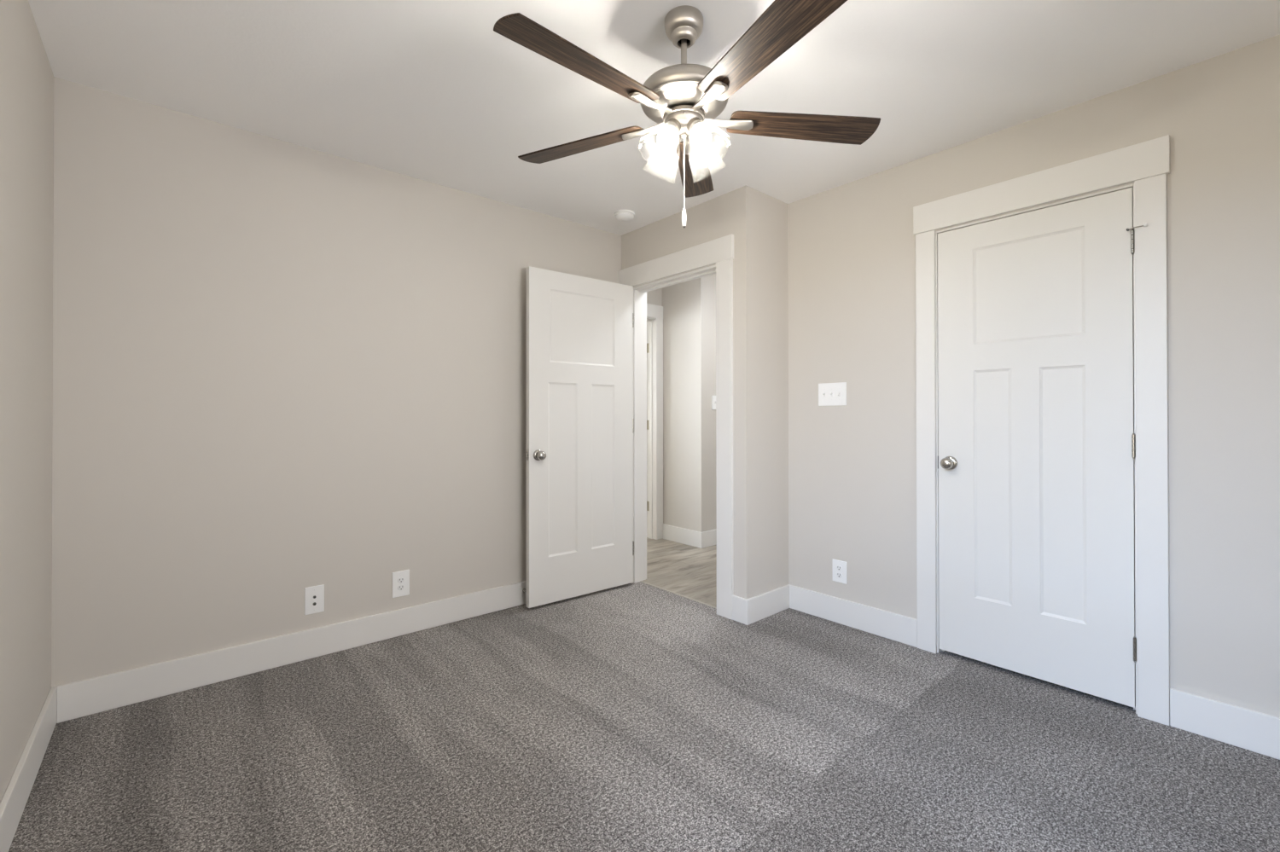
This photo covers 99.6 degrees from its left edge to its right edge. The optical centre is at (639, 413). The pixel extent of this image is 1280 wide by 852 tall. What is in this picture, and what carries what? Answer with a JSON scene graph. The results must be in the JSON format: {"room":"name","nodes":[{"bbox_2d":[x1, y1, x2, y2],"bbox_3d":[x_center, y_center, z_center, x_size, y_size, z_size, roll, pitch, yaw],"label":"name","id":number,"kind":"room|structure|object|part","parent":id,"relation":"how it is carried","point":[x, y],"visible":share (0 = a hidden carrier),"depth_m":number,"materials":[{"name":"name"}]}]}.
{"room":"empty bedroom","nodes":[
{"label":"empty bedroom","id":0,"kind":"room"},
{"bbox_2d":[0,0,54,802],"bbox_3d":[-1.094,-0.061,0.661,0.115,2.440,3.782,0,0,-41],"label":"wall","id":1,"kind":"structure","parent":0,"point":[26,76],"depth_m":1.64,"materials":[{"name":"grey paint"}]},
{"bbox_2d":[0,686,57,851],"bbox_3d":[-1.044,1.090,0.697,0.015,0.138,3.552,0,0,-41],"label":"baseboard","id":2,"kind":"structure","parent":1,"relation":"attached to","point":[13,804],"depth_m":1.61,"materials":[{"name":"white paint"}]},
{"bbox_2d":[51,76,621,687],"bbox_3d":[-1.211,-0.049,2.986,2.756,2.440,0.115,0,0,-41],"label":"wall","id":3,"kind":"structure","parent":0,"point":[282,369],"depth_m":2.48,"materials":[{"name":"grey paint"}]},
{"bbox_2d":[56,581,526,723],"bbox_3d":[-1.169,1.102,2.930,2.723,0.138,0.015,0,0,-41],"label":"baseboard","id":4,"kind":"structure","parent":3,"relation":"attached to","point":[79,699],"depth_m":2.45,"materials":[{"name":"white paint"}]},
{"bbox_2d":[304,584,324,615],"bbox_3d":[-1.560,0.895,2.594,0.080,0.130,0.013,0,0,-41],"label":"cable jack plate","id":5,"kind":"object","parent":3,"relation":"attached to","point":[314,596],"visible":1,"depth_m":2.59,"materials":[{"name":"white plastic"}]},
{"bbox_2d":[392,570,409,598],"bbox_3d":[-1.261,0.900,2.856,0.086,0.134,0.008,0,0,-41],"label":"wall outlet","id":6,"kind":"object","parent":3,"relation":"attached to","point":[400,579],"visible":1,"depth_m":2.85,"materials":[{"name":"white plastic"}]},
{"bbox_2d":[397,577,404,582],"bbox_3d":[-1.260,0.881,2.854,0.034,0.029,0.003,0,0,-41],"label":"receptacle","id":7,"kind":"object","parent":6,"relation":"attached to","point":[399,579],"depth_m":2.85,"materials":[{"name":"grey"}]},
{"bbox_2d":[397,585,404,590],"bbox_3d":[-1.260,0.920,2.854,0.034,0.029,0.003,0,0,-41],"label":"receptacle","id":8,"kind":"object","parent":6,"relation":"attached to","point":[399,587],"depth_m":2.85,"materials":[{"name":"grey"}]},
{"bbox_2d":[8,537,1279,851],"bbox_3d":[-0.013,1.205,3.903,6.100,0.060,7.275,0,0,-41],"label":"floor","id":9,"kind":"structure","parent":0,"point":[639,717],"depth_m":1.85,"materials":[{"name":"grey carpet"}]},
{"bbox_2d":[640,581,716,609],"bbox_3d":[0.249,1.170,3.490,0.014,0.004,0.739,0,0,-41],"label":"trim","id":10,"kind":"structure","parent":9,"relation":"on","point":[708,605],"depth_m":3.47,"materials":[{"name":"grey metal"}]},
{"bbox_2d":[28,0,1279,235],"bbox_3d":[-0.015,-1.305,3.916,6.100,0.080,7.275,0,0,-41],"label":"ceiling","id":11,"kind":"structure","parent":0,"point":[428,90],"depth_m":2.00,"materials":[{"name":"white paint"}]},
{"bbox_2d":[614,209,634,221],"bbox_3d":[-0.098,-1.245,3.433,0.132,0.046,0.132,0,0,-41],"label":"smoke detector","id":12,"kind":"object","parent":11,"relation":"attached to","point":[621,215],"visible":1,"depth_m":3.39,"materials":[{"name":"white plastic"}]},
{"bbox_2d":[493,0,880,228],"bbox_3d":[0.115,-0.940,1.720,1.228,0.674,1.264,0,0,-41],"label":"ceiling fan","id":13,"kind":"object","parent":11,"relation":"hanging from","point":[683,97],"visible":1,"depth_m":1.67,"materials":[{"name":"brown wood"}]},
{"bbox_3d":[-0.151,-0.951,1.475,0.508,0.006,0.127,-1,13,-43],"label":"blade","id":14,"kind":"part","parent":13,"relation":"part of","materials":[{"name":"brown wood"}]},
{"bbox_3d":[-0.212,-0.961,1.946,0.508,0.006,0.127,1,13,29],"label":"blade","id":15,"kind":"part","parent":13,"relation":"part of","materials":[{"name":"brown wood"}]},
{"bbox_3d":[0.074,-0.855,1.694,0.047,0.035,0.047,0,-36,50],"label":"bulb globe","id":16,"kind":"part","parent":13,"relation":"part of"},
{"bbox_3d":[0.085,-0.854,1.821,0.047,0.035,0.047,0,36,-40],"label":"bulb globe","id":17,"kind":"part","parent":13,"relation":"part of"},
{"bbox_3d":[0.100,-0.887,1.802,0.046,0.046,0.046,0,36,-40],"label":"bulb","id":18,"kind":"part","parent":13,"relation":"part of","materials":[{"name":"white glass"}]},
{"bbox_3d":[0.093,-0.888,1.710,0.046,0.046,0.046,0,-36,50],"label":"bulb","id":19,"kind":"part","parent":13,"relation":"part of","materials":[{"name":"white glass"}]},
{"bbox_3d":[0.143,-0.778,1.752,0.003,0.233,0.003,0,0,-41],"label":"pull chain","id":20,"kind":"part","parent":13,"relation":"part of","materials":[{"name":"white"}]},
{"bbox_3d":[0.217,-0.964,2.150,0.127,0.006,0.508,-11,-1,11],"label":"blade","id":21,"kind":"part","parent":13,"relation":"part of","materials":[{"name":"brown wood"}]},
{"bbox_3d":[0.185,-0.888,1.703,0.046,0.046,0.046,0,-36,-40],"label":"bulb","id":22,"kind":"part","parent":13,"relation":"part of","materials":[{"name":"white glass"}]},
{"bbox_3d":[0.193,-0.887,1.795,0.046,0.046,0.046,0,36,50],"label":"bulb","id":23,"kind":"part","parent":13,"relation":"part of","materials":[{"name":"white glass"}]},
{"bbox_3d":[0.211,-0.854,1.810,0.047,0.035,0.047,0,36,50],"label":"bulb globe","id":24,"kind":"part","parent":13,"relation":"part of"},
{"bbox_3d":[0.201,-0.855,1.684,0.047,0.035,0.047,0,-36,-40],"label":"bulb globe","id":25,"kind":"part","parent":13,"relation":"part of"},
{"bbox_3d":[0.316,-0.947,1.388,0.127,0.006,0.508,12,-4,-25],"label":"blade","id":26,"kind":"part","parent":13,"relation":"part of","materials":[{"name":"brown wood"}]},
{"bbox_3d":[0.543,-0.955,1.805,0.508,0.006,0.127,0,-10,-7],"label":"blade","id":27,"kind":"part","parent":13,"relation":"part of","materials":[{"name":"brown wood"}]},
{"bbox_2d":[646,288,662,306],"bbox_3d":[-0.773,-0.042,4.347,2.727,2.440,0.115,0,0,-41],"label":"wall","id":28,"kind":"structure","parent":0,"point":[654,297],"depth_m":5.08,"materials":[{"name":"grey paint"}]},
{"bbox_2d":[646,317,655,539],"bbox_3d":[-0.178,0.142,4.862,0.782,2.075,0.115,0,0,-41],"label":"trim","id":29,"kind":"structure","parent":28,"relation":"attached to","point":[650,322],"depth_m":5.09,"materials":[{"name":"white paint"}]},
{"bbox_2d":[646,343,649,511],"bbox_3d":[-0.206,0.156,5.385,0.102,2.030,0.792,0,0,-41],"label":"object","id":30,"kind":"structure","parent":29,"relation":"attached to","point":[648,345],"depth_m":5.13,"materials":[{"name":"silver metal"}]},
{"bbox_2d":[646,303,663,540],"bbox_3d":[-0.148,0.085,4.798,0.958,2.190,0.021,0,0,-41],"label":"trim","id":31,"kind":"structure","parent":28,"relation":"attached to","point":[653,311],"depth_m":5.07,"materials":[{"name":"white paint"}]},
{"bbox_2d":[621,192,730,287],"bbox_3d":[-0.007,-0.046,3.789,0.115,2.440,1.733,0,0,-41],"label":"wall","id":32,"kind":"structure","parent":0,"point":[709,220],"depth_m":3.42,"materials":[{"name":"grey paint"}]},
{"bbox_2d":[618,233,733,620],"bbox_3d":[0.246,0.079,3.497,0.159,2.186,1.021,0,0,-41],"label":"door frame","id":33,"kind":"structure","parent":32,"relation":"attached to","point":[719,252],"depth_m":3.21,"materials":[{"name":"white paint"}]},
{"bbox_2d":[525,266,634,608],"bbox_3d":[-0.364,0.142,3.467,0.802,2.026,0.164,0,0,-39],"label":"door","id":34,"kind":"structure","parent":33,"relation":"attached to","point":[580,421],"depth_m":3.43,"materials":[{"name":"white paint"}]},
{"bbox_3d":[-0.588,0.252,3.214,0.055,0.055,0.056,0,0,-39],"label":"knob","id":35,"kind":"part","parent":34,"relation":"part of","materials":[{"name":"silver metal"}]},
{"bbox_2d":[662,273,716,532],"bbox_3d":[1.161,-0.037,5.616,2.088,2.440,0.501,0,0,-41],"label":"wall","id":36,"kind":"structure","parent":0,"point":[689,475],"depth_m":4.86,"materials":[{"name":"grey paint"}]},
{"bbox_2d":[662,523,716,548],"bbox_3d":[1.129,1.113,5.560,2.003,0.138,0.498,0,0,-41],"label":"baseboard","id":37,"kind":"structure","parent":36,"relation":"attached to","point":[690,538],"depth_m":4.84,"materials":[{"name":"white paint"}]},
{"bbox_2d":[711,395,715,409],"bbox_3d":[0.677,-0.096,4.852,0.080,0.125,0.020,0,0,-41],"label":"light switch","id":38,"kind":"object","parent":36,"relation":"attached to","point":[713,398],"visible":0.8,"depth_m":4.84,"materials":[{"name":"white plastic"}]},
{"bbox_2d":[729,185,788,599],"bbox_3d":[1.756,-0.046,4.095,3.181,2.440,0.115,0,0,-41],"label":"wall","id":39,"kind":"structure","parent":0,"point":[759,220],"depth_m":3.09,"materials":[{"name":"grey paint"}]},
{"bbox_2d":[732,585,789,625],"bbox_3d":[0.709,1.101,3.156,0.404,0.138,0.109,0,0,-41],"label":"baseboard","id":40,"kind":"structure","parent":39,"relation":"attached to","point":[752,610],"depth_m":3.06,"materials":[{"name":"white paint"}]},
{"bbox_2d":[787,34,1279,717],"bbox_3d":[1.742,-0.055,2.388,0.115,2.440,2.445,0,0,-41],"label":"wall","id":41,"kind":"structure","parent":0,"point":[852,246],"depth_m":2.01,"materials":[{"name":"grey paint"}]},
{"bbox_2d":[818,382,846,406],"bbox_3d":[1.079,-0.107,3.050,0.020,0.129,0.170,0,0,-41],"label":"light switch","id":42,"kind":"object","parent":41,"relation":"attached to","point":[829,394],"visible":1,"depth_m":3.05,"materials":[{"name":"white plastic"}]},
{"bbox_2d":[832,559,846,584],"bbox_3d":[1.112,0.883,3.017,0.008,0.122,0.084,0,0,-41],"label":"wall outlet","id":43,"kind":"object","parent":41,"relation":"attached to","point":[839,567],"visible":1,"depth_m":3.01,"materials":[{"name":"white plastic"}]},
{"bbox_2d":[836,565,842,570],"bbox_3d":[1.110,0.863,3.016,0.003,0.029,0.034,0,0,-41],"label":"receptacle","id":44,"kind":"object","parent":43,"relation":"attached to","point":[838,567],"depth_m":3.01,"materials":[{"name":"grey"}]},
{"bbox_2d":[836,572,842,577],"bbox_3d":[1.110,0.902,3.015,0.003,0.029,0.034,0,0,-41],"label":"receptacle","id":45,"kind":"object","parent":43,"relation":"attached to","point":[838,574],"depth_m":3.01,"materials":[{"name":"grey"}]},
{"bbox_2d":[787,584,917,647],"bbox_3d":[1.138,1.100,2.981,0.015,0.138,0.749,0,0,-41],"label":"baseboard","id":46,"kind":"structure","parent":41,"relation":"attached to","point":[902,629],"depth_m":2.93,"materials":[{"name":"white paint"}]},
{"bbox_2d":[913,134,1169,726],"bbox_3d":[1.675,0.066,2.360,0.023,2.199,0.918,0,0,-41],"label":"trim","id":47,"kind":"structure","parent":41,"relation":"attached to","point":[1146,165],"depth_m":2.08,"materials":[{"name":"white paint"}]},
{"bbox_2d":[937,187,1147,708],"bbox_3d":[1.688,0.133,2.341,0.100,2.021,0.757,0,0,-41],"label":"door","id":48,"kind":"structure","parent":41,"relation":"in","point":[1037,439],"depth_m":2.32,"materials":[{"name":"white paint"}]},
{"bbox_3d":[1.460,0.239,2.571,0.056,0.055,0.055,0,0,-41],"label":"knob","id":49,"kind":"part","parent":48,"relation":"part of","materials":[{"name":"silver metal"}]},
{"bbox_2d":[1169,688,1279,760],"bbox_3d":[2.235,1.093,1.716,0.015,0.138,0.794,0,0,-41],"label":"baseboard","id":50,"kind":"structure","parent":41,"relation":"attached to","point":[1248,730],"depth_m":1.90,"materials":[{"name":"white paint"}]}
]}

